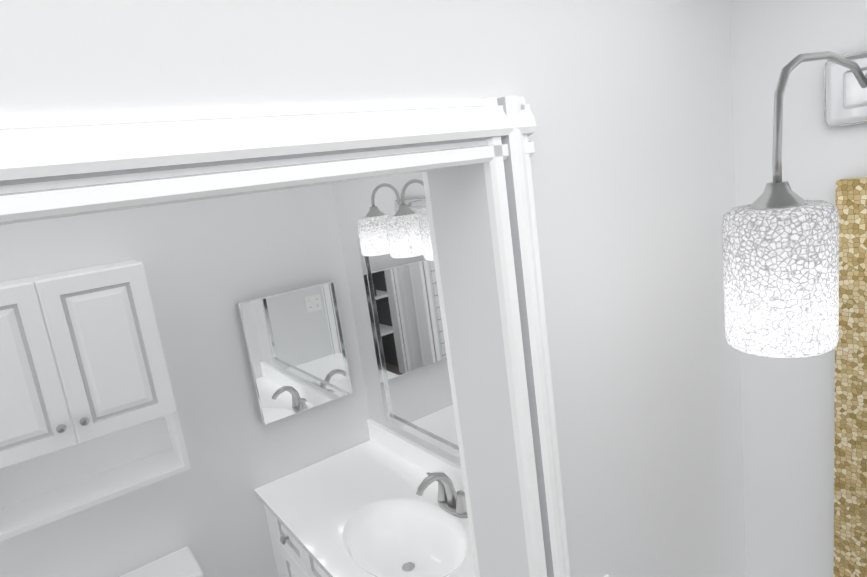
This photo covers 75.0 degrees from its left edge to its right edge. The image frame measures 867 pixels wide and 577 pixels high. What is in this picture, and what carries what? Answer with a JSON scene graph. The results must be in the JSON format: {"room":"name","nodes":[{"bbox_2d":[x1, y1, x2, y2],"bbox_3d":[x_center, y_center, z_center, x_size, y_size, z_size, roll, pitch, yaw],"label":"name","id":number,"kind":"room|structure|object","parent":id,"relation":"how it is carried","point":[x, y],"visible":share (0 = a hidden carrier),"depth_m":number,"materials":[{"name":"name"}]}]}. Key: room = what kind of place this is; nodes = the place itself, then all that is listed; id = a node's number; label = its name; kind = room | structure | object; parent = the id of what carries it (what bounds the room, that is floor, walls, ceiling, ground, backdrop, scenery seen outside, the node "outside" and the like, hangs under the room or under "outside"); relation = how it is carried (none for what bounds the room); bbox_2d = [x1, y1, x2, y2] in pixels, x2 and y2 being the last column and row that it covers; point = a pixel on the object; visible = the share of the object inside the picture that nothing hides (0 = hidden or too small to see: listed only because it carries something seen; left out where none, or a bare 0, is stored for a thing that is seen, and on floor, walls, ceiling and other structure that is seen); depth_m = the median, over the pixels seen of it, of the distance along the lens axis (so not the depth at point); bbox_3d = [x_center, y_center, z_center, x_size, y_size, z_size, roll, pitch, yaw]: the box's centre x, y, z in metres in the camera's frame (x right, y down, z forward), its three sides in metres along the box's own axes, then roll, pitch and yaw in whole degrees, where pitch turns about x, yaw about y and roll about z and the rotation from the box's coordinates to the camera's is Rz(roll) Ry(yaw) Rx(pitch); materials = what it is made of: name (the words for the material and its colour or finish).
{"room":"bathroom","nodes":[
{"label":"bathroom","id":0,"kind":"room"},
{"bbox_2d":[0,183,370,576],"bbox_3d":[-1.325,0.534,1.902,2.770,2.620,0.140,-15,13,-34],"label":"wall","id":1,"kind":"structure","parent":0,"point":[208,264],"depth_m":2.14,"materials":[{"name":"white paint"}]},
{"bbox_2d":[0,260,190,541],"bbox_3d":[-1.153,0.324,1.764,0.580,0.722,0.248,-15,13,-34],"label":"upper cabinet","id":2,"kind":"object","parent":1,"relation":"attached to","point":[89,416],"visible":1,"depth_m":1.75,"materials":[{"name":"white paint"}]},
{"bbox_2d":[236,280,352,424],"bbox_3d":[-0.555,0.254,2.320,0.407,0.504,0.044,-15,13,-34],"label":"medicine cabinet mirror","id":3,"kind":"object","parent":1,"relation":"attached to","point":[295,348],"visible":0.98,"depth_m":2.29,"materials":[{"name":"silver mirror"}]},
{"bbox_2d":[0,0,745,576],"bbox_3d":[-1.915,1.090,-0.521,6.384,2.620,0.125,-15,13,-34],"label":"wall","id":4,"kind":"structure","parent":0,"point":[630,102],"depth_m":0.85,"materials":[{"name":"white paint"}]},
{"bbox_2d":[0,96,570,576],"bbox_3d":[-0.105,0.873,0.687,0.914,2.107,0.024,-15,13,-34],"label":"door frame","id":5,"kind":"structure","parent":4,"relation":"attached to","point":[66,164],"depth_m":0.59,"materials":[{"name":"white paint"}]},
{"bbox_2d":[332,172,460,466],"bbox_3d":[0.208,0.321,1.938,0.190,2.620,1.570,-15,13,-34],"label":"wall","id":6,"kind":"structure","parent":0,"point":[353,202],"depth_m":2.35,"materials":[{"name":"white paint"}]},
{"bbox_2d":[357,179,433,260],"bbox_3d":[-0.054,-0.223,1.743,0.206,0.226,0.520,-15,13,-34],"label":"vanity light bar","id":7,"kind":"object","parent":6,"relation":"attached to","point":[403,231],"visible":0.65,"depth_m":1.71,"materials":[{"name":"white glass"}]},
{"bbox_2d":[358,239,459,457],"bbox_3d":[0.065,0.223,1.911,0.022,0.782,1.050,-15,13,-34],"label":"vanity mirror","id":8,"kind":"object","parent":6,"relation":"attached to","point":[406,320],"visible":0.29,"depth_m":2.12,"materials":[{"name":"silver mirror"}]},
{"bbox_2d":[730,0,866,576],"bbox_3d":[1.313,0.463,0.461,0.146,2.620,2.130,-15,13,-34],"label":"wall","id":9,"kind":"structure","parent":0,"point":[787,407],"depth_m":1.06,"materials":[{"name":"white paint"}]},
{"bbox_2d":[722,50,866,357],"bbox_3d":[0.557,-0.143,0.816,0.394,0.390,0.133,-15,13,-34],"label":"sconce","id":10,"kind":"object","parent":9,"relation":"attached to","point":[780,246],"visible":1,"depth_m":0.72,"materials":[{"name":"white glass"}]},
{"bbox_2d":[833,177,866,576],"bbox_3d":[0.951,0.285,0.744,0.032,0.904,0.720,-15,13,-34],"label":"mirror","id":11,"kind":"object","parent":9,"relation":"attached to","point":[850,474],"visible":0.87,"depth_m":0.99,"materials":[{"name":"tile"}]},
{"bbox_3d":[-2.093,2.683,-1.391,8.950,0.100,5.200,-15,13,-34],"label":"floor","id":12,"kind":"structure","parent":0,"visible":0},
{"bbox_2d":[119,546,203,576],"bbox_3d":[-0.860,1.434,1.777,0.500,0.795,0.727,-15,13,-34],"label":"toilet","id":13,"kind":"object","parent":12,"relation":"on","point":[182,562],"visible":0.98,"depth_m":2.01,"materials":[{"name":"white ceramic"}]},
{"bbox_2d":[254,419,475,576],"bbox_3d":[-0.010,1.164,1.896,0.568,1.051,1.511,-15,13,-34],"label":"bathroom vanity","id":14,"kind":"object","parent":12,"relation":"on","point":[383,501],"visible":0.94,"depth_m":2.04,"materials":[{"name":"white ceramic"}]}
]}

